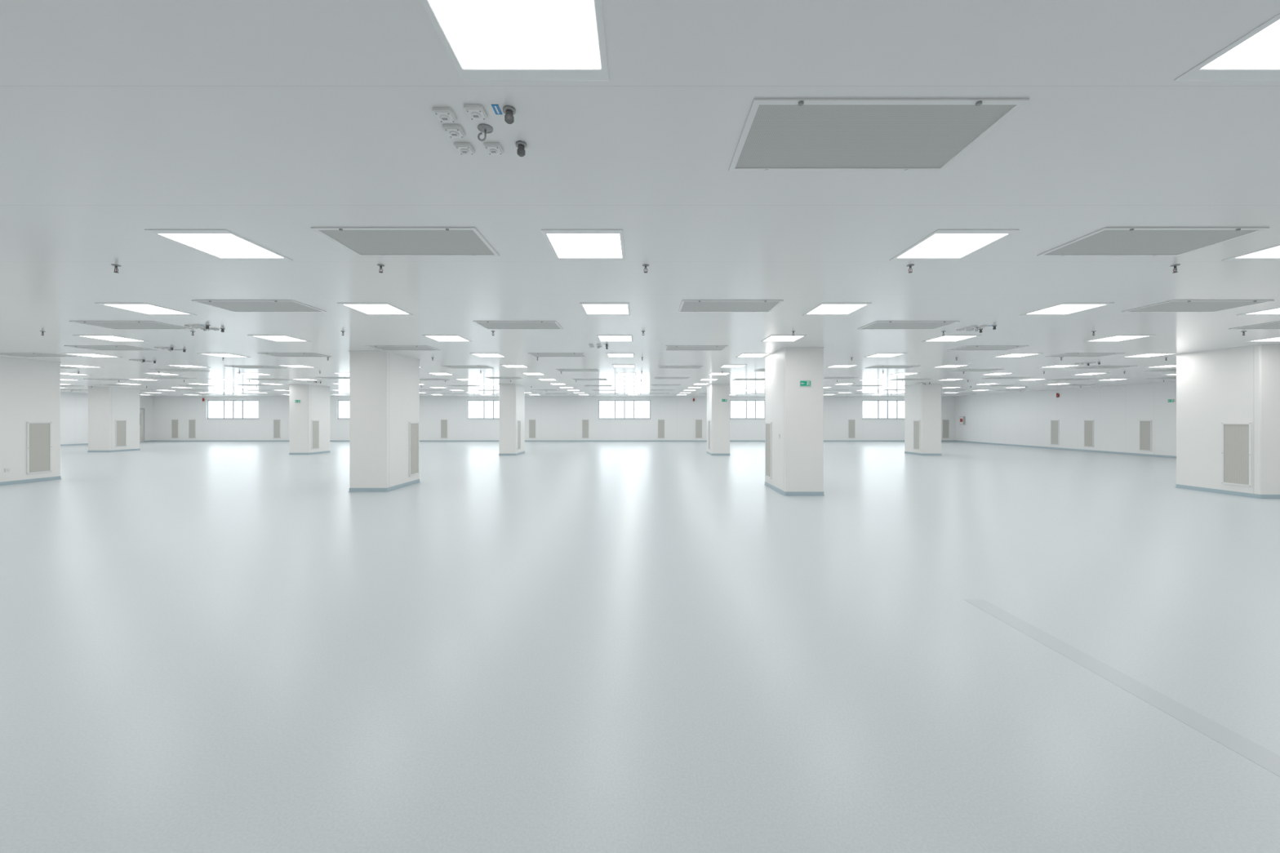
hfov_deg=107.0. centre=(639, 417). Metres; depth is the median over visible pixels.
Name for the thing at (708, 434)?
grille
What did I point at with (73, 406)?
wall
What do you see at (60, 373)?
ceiling light
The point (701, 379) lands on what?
ceiling light
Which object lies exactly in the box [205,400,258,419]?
window
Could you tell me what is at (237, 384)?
air diffuser
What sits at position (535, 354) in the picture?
air diffuser
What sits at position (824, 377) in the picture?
air diffuser
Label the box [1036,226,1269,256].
air diffuser
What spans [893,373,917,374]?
ceiling light
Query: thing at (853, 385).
air diffuser
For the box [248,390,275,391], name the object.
air diffuser
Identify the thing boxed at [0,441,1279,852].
floor
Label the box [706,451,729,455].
baseboard
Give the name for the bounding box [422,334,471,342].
ceiling light
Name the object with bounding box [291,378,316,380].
ceiling light
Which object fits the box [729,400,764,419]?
window
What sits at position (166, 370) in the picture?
air diffuser
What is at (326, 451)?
baseboard
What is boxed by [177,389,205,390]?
air diffuser
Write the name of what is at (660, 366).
air diffuser
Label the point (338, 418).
window
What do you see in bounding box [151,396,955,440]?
wall
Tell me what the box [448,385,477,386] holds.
air diffuser
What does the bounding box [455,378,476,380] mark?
ceiling light
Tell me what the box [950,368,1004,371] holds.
air diffuser
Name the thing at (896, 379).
air diffuser
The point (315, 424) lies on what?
grille
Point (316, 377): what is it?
air diffuser
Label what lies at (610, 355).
ceiling light
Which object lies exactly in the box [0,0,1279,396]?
ceiling
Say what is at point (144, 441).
baseboard
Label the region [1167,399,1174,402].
exit sign
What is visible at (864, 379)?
ceiling light
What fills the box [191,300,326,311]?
air diffuser
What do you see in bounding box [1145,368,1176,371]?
air diffuser
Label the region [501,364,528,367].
ceiling light
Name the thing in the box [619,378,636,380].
ceiling light
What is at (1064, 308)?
ceiling light
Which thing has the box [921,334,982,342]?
ceiling light
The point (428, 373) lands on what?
ceiling light
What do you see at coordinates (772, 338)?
ceiling light
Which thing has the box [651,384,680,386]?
air diffuser
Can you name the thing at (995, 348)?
air diffuser
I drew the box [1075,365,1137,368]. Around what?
air diffuser
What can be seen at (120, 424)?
grille
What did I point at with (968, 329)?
outlets
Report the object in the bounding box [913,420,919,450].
grille
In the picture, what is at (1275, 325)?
air diffuser
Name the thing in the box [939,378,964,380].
ceiling light
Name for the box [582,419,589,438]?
air vent
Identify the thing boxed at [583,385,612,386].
air diffuser
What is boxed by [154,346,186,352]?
outlets
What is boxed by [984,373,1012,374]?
ceiling light
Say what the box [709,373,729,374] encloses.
ceiling light
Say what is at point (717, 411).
structural column
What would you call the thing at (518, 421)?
grille
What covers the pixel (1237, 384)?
structural column
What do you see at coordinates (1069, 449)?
baseboard
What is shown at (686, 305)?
air diffuser
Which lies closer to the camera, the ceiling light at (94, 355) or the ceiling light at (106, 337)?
the ceiling light at (106, 337)
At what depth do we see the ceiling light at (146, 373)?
16.17 m
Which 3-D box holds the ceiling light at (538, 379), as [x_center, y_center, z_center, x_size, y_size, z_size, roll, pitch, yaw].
[-3.617,-1.496,18.500,0.650,0.007,0.730,0,0,0]
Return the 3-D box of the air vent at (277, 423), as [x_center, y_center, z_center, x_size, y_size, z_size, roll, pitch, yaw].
[-25.300,0.765,32.986,0.500,1.330,0.025,0,0,0]
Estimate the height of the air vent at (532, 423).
1.330 m
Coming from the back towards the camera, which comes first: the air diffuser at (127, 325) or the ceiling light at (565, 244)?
the air diffuser at (127, 325)
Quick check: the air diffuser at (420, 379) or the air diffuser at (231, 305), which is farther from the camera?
the air diffuser at (420, 379)
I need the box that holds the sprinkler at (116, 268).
[111,264,121,273]
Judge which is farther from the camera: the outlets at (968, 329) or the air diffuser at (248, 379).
the air diffuser at (248, 379)
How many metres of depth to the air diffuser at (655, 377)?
17.52 m
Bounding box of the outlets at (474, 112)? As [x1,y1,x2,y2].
[432,104,526,156]
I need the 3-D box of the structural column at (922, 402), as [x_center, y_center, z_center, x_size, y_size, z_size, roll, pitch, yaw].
[12.825,0.075,21.500,0.874,3.150,1.424,0,0,0]
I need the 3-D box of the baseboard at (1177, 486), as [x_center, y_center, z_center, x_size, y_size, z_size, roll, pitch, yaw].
[13.080,1.607,10.435,0.864,0.084,1.574,0,0,0]
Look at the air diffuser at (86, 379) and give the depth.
18.30 m
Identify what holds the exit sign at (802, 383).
attached to the structural column at (795, 413)
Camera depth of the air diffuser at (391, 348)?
10.02 m
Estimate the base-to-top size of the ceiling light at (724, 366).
0.007 m
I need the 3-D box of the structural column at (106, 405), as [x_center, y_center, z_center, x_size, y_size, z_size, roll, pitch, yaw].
[-26.075,0.075,23.500,1.074,3.150,1.424,0,0,0]
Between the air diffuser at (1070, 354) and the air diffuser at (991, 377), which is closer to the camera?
the air diffuser at (1070, 354)
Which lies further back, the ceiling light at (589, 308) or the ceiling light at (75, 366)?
the ceiling light at (75, 366)
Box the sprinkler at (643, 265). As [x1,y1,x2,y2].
[642,264,648,273]
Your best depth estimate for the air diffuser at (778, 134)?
2.48 m
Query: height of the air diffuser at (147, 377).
0.021 m
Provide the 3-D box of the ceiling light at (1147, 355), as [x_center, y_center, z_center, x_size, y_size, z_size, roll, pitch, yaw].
[12.158,-1.496,11.315,0.650,0.007,0.730,0,0,0]
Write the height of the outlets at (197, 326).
0.068 m
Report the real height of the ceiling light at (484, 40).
0.007 m
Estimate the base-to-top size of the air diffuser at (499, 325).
0.021 m
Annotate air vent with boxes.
[171,419,178,438]
[188,419,195,438]
[273,419,280,438]
[440,419,447,438]
[528,419,536,438]
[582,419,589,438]
[657,419,664,438]
[695,419,702,438]
[848,419,855,438]
[942,419,949,438]
[1050,419,1058,444]
[1084,419,1093,447]
[1138,420,1151,451]
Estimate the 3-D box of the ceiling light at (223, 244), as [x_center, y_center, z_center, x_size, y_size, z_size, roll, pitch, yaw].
[-3.617,-1.496,4.130,0.650,0.007,0.730,0,0,0]
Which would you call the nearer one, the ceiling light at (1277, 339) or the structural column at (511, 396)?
the ceiling light at (1277, 339)
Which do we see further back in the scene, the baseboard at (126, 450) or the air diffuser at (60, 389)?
the air diffuser at (60, 389)
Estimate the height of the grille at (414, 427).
1.330 m
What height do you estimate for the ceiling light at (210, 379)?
0.007 m
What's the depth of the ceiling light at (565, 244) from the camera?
4.09 m
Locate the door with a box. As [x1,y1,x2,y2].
[139,408,144,442]
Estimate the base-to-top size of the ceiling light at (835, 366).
0.007 m
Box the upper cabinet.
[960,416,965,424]
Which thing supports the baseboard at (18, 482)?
on the floor
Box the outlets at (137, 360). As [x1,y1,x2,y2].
[128,359,156,363]
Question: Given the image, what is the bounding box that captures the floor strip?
[964,599,1279,777]
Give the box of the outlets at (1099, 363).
[1073,362,1100,365]
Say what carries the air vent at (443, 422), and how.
in the wall at (557, 418)
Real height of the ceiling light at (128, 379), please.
0.007 m
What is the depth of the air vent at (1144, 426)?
20.59 m
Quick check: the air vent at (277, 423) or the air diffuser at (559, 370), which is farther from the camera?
the air vent at (277, 423)
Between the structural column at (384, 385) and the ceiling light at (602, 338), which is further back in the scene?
the structural column at (384, 385)
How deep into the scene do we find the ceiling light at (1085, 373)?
15.93 m
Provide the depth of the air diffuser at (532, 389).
25.05 m
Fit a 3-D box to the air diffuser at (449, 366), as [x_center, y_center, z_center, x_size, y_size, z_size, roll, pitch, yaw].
[-5.060,-1.489,13.940,1.290,0.021,0.640,0,0,0]
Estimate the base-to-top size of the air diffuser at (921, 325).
0.021 m
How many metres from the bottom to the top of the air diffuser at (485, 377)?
0.021 m
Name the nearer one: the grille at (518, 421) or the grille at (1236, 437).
the grille at (1236, 437)
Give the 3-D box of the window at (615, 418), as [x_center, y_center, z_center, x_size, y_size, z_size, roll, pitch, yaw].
[-1.080,-0.570,33.045,3.700,1.360,0.150,0,0,0]
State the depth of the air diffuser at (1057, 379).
18.28 m
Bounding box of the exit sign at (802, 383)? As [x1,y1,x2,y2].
[799,380,811,386]
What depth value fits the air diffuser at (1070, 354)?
11.19 m
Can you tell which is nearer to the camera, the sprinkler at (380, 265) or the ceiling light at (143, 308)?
the sprinkler at (380, 265)
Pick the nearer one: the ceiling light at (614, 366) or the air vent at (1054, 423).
the ceiling light at (614, 366)
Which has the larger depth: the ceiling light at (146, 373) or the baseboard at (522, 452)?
the baseboard at (522, 452)
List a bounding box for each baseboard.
[0,475,62,485]
[60,440,151,445]
[87,448,140,452]
[151,440,955,441]
[288,450,329,454]
[348,479,420,492]
[498,451,524,455]
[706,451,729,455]
[764,481,824,495]
[904,451,941,455]
[955,440,1176,457]
[1175,484,1279,498]
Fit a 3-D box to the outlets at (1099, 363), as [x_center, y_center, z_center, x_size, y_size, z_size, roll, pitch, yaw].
[12.189,-1.466,12.915,0.411,0.068,0.402,0,0,0]
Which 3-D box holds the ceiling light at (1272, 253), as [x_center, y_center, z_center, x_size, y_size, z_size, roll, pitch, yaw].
[5.848,-1.496,4.130,0.650,0.007,0.730,0,0,0]
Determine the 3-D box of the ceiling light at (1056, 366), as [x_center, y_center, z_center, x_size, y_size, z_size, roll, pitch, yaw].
[12.158,-1.496,13.710,0.650,0.007,0.730,0,0,0]
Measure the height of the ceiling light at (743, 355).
0.007 m
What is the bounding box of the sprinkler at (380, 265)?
[377,264,384,273]
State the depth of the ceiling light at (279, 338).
8.91 m
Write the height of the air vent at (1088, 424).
1.330 m
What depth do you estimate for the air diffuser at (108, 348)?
10.02 m
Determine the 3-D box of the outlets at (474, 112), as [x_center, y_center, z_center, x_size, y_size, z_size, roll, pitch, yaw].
[-0.811,-1.466,2.465,0.411,0.068,0.402,0,0,0]
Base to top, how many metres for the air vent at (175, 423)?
1.330 m
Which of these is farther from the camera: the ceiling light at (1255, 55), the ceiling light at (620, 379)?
the ceiling light at (620, 379)
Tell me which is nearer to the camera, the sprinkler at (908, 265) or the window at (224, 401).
the sprinkler at (908, 265)
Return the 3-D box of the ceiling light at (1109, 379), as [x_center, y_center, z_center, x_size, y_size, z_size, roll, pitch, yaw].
[18.468,-1.496,18.500,0.650,0.007,0.730,0,0,0]
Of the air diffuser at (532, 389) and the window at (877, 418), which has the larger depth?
the window at (877, 418)
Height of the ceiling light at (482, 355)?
0.007 m
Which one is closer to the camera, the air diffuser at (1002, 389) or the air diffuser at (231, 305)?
the air diffuser at (231, 305)
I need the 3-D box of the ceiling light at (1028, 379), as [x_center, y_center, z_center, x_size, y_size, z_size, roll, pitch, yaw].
[15.313,-1.496,18.500,0.650,0.007,0.730,0,0,0]
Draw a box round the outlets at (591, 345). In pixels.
[588,343,608,349]
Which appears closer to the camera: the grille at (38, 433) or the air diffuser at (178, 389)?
the grille at (38, 433)
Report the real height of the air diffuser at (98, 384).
0.021 m
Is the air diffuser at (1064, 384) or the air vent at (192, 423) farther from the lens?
the air vent at (192, 423)
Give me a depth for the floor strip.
2.81 m
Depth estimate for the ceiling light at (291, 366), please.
13.67 m
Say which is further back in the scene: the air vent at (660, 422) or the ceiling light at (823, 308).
the air vent at (660, 422)
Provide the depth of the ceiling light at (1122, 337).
8.91 m
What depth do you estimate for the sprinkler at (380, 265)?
4.64 m
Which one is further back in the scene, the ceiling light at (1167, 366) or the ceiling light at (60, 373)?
the ceiling light at (60, 373)
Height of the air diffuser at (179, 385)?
0.021 m
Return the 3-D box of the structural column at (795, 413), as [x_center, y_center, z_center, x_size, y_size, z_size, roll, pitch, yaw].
[3.490,0.075,10.860,0.844,3.150,1.664,0,0,0]
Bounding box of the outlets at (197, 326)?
[184,324,225,332]
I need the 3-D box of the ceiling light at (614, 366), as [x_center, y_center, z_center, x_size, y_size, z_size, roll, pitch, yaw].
[-0.462,-1.496,13.710,0.650,0.007,0.730,0,0,0]
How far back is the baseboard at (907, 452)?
20.86 m
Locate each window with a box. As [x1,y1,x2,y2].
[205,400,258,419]
[336,400,349,419]
[466,400,498,419]
[597,400,651,419]
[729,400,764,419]
[862,400,904,419]
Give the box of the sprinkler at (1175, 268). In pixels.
[1169,264,1180,273]
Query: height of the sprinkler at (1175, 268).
0.073 m
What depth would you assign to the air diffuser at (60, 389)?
25.05 m
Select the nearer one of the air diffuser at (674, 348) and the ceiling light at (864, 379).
the air diffuser at (674, 348)
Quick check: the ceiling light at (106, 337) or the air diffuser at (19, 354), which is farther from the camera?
the air diffuser at (19, 354)
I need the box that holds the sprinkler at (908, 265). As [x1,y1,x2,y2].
[906,264,914,273]
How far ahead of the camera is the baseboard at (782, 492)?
10.03 m
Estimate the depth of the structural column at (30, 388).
11.98 m
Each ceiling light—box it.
[60,364,98,367]
[60,373,84,374]
[64,353,122,357]
[72,334,150,342]
[95,302,195,315]
[128,378,157,380]
[144,229,293,260]
[146,373,176,374]
[167,364,205,367]
[200,353,250,357]
[209,378,236,380]
[240,373,268,374]
[247,334,311,342]
[278,364,313,367]
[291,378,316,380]
[337,302,413,315]
[420,0,608,80]
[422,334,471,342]
[428,373,452,374]
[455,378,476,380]
[471,353,506,357]
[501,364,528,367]
[522,373,544,374]
[537,378,556,380]
[541,229,625,260]
[579,302,630,315]
[596,334,632,342]
[606,353,634,357]
[612,364,635,367]
[616,373,635,374]
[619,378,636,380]
[699,378,718,380]
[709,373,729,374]
[720,364,746,367]
[736,353,768,357]
[760,334,807,342]
[803,302,871,315]
[827,364,857,367]
[859,378,882,380]
[863,353,904,357]
[889,229,1019,260]
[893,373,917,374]
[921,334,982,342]
[935,364,968,367]
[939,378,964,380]
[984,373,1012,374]
[991,353,1039,357]
[1019,378,1046,380]
[1020,302,1113,315]
[1042,364,1079,367]
[1076,373,1106,374]
[1082,334,1155,342]
[1099,378,1128,380]
[1120,353,1175,357]
[1150,364,1176,367]
[1173,13,1279,80]
[1222,244,1279,260]
[1237,307,1279,315]
[1243,337,1279,342]
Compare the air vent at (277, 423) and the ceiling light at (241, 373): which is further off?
the air vent at (277, 423)
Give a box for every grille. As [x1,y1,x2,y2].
[26,422,51,474]
[115,419,126,447]
[311,420,319,449]
[408,422,419,476]
[517,420,520,449]
[707,420,710,449]
[764,422,771,479]
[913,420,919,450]
[1221,422,1252,487]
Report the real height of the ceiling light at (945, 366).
0.007 m
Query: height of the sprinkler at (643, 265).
0.073 m
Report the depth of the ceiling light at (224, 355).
11.35 m
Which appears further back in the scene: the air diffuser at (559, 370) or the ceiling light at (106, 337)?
the air diffuser at (559, 370)
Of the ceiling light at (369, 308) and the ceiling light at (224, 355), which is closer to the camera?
the ceiling light at (369, 308)
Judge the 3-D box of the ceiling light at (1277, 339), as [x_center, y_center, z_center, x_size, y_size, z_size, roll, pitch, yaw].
[12.158,-1.496,8.920,0.650,0.007,0.730,0,0,0]
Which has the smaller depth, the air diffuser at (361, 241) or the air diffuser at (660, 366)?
the air diffuser at (361, 241)
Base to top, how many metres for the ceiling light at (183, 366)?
0.007 m
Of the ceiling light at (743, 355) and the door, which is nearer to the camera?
the ceiling light at (743, 355)
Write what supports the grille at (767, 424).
attached to the structural column at (795, 413)
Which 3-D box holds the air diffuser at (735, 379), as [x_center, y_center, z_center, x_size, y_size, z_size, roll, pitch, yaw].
[4.300,-1.489,18.440,1.290,0.021,0.640,0,0,0]
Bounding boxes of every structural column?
[0,356,61,482]
[87,386,140,450]
[288,384,329,453]
[348,351,419,488]
[498,383,524,453]
[706,383,729,453]
[764,346,824,491]
[904,383,942,453]
[1175,344,1279,494]
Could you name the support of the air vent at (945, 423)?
in the wall at (557, 418)
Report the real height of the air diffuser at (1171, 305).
0.021 m
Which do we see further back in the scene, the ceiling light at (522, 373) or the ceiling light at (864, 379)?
the ceiling light at (864, 379)
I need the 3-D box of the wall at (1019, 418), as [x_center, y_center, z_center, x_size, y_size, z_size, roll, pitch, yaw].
[22.100,0.075,15.700,0.200,3.150,34.600,0,0,0]
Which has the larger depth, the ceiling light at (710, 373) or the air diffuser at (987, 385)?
the air diffuser at (987, 385)
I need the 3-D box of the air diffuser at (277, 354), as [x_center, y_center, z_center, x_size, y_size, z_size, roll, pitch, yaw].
[-8.180,-1.489,11.240,1.290,0.021,0.640,0,0,0]
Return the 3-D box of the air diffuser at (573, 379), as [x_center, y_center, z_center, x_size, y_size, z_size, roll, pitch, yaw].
[-1.940,-1.489,18.440,1.290,0.021,0.640,0,0,0]
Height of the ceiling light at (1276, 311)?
0.007 m
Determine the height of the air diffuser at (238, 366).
0.021 m
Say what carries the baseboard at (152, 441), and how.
attached to the wall at (557, 418)
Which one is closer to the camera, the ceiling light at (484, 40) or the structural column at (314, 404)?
the ceiling light at (484, 40)
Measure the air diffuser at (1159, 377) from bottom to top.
0.021 m
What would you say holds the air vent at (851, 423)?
in the wall at (557, 418)
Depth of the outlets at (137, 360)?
12.24 m
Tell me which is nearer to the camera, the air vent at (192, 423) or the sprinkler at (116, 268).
the sprinkler at (116, 268)
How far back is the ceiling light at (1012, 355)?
11.35 m
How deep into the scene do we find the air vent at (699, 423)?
32.98 m
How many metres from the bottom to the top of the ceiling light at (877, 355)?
0.007 m
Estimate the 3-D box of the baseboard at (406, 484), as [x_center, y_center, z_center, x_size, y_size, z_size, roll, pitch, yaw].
[-6.080,1.607,11.375,0.884,0.084,1.634,0,0,0]
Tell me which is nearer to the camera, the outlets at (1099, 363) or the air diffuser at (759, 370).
the outlets at (1099, 363)
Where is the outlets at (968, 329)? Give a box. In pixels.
[956,325,996,333]
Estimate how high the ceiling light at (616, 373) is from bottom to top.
0.007 m
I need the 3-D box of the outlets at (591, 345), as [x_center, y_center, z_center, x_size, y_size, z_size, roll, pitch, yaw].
[-0.850,-1.466,9.765,0.411,0.068,0.402,0,0,0]
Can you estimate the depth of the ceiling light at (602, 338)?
8.91 m
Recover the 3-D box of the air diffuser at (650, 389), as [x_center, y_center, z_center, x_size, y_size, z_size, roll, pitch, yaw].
[1.180,-1.489,25.340,1.290,0.021,0.640,0,0,0]
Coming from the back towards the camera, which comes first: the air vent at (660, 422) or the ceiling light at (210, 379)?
the air vent at (660, 422)
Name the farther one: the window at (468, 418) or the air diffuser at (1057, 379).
the window at (468, 418)
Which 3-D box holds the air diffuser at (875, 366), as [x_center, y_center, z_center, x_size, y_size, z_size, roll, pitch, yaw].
[7.420,-1.489,13.940,1.290,0.021,0.640,0,0,0]
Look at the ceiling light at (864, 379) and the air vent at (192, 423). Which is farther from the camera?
the air vent at (192, 423)
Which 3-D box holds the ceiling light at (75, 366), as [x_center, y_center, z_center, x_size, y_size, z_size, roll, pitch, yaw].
[-16.237,-1.496,13.710,0.650,0.007,0.730,0,0,0]
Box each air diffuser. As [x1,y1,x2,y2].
[0,352,73,356]
[60,389,88,390]
[63,345,155,351]
[69,320,191,329]
[85,378,133,380]
[97,384,133,386]
[146,377,193,378]
[148,368,208,371]
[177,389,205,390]
[178,385,209,386]
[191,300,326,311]
[224,365,283,368]
[236,384,269,386]
[248,378,291,380]
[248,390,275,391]
[257,352,329,356]
[311,226,499,256]
[315,377,349,378]
[364,345,439,351]
[419,378,448,380]
[441,365,492,368]
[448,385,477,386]
[472,320,562,329]
[484,377,523,378]
[528,352,586,356]
[532,389,556,390]
[555,368,599,371]
[573,378,607,380]
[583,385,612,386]
[649,389,674,390]
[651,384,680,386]
[653,377,689,378]
[657,365,703,368]
[664,345,728,351]
[678,300,783,311]
[728,97,1029,171]
[732,378,764,380]
[754,368,764,371]
[823,377,858,378]
[853,385,882,386]
[857,320,959,329]
[866,365,919,368]
[890,378,931,380]
[947,345,1028,351]
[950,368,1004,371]
[983,377,1027,378]
[986,385,1017,386]
[1001,389,1028,390]
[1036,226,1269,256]
[1046,352,1124,356]
[1048,378,1093,380]
[1062,384,1095,386]
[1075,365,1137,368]
[1121,300,1274,311]
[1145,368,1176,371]
[1148,377,1176,378]
[1230,320,1279,329]
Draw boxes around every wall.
[60,392,151,444]
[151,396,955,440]
[955,381,1176,456]

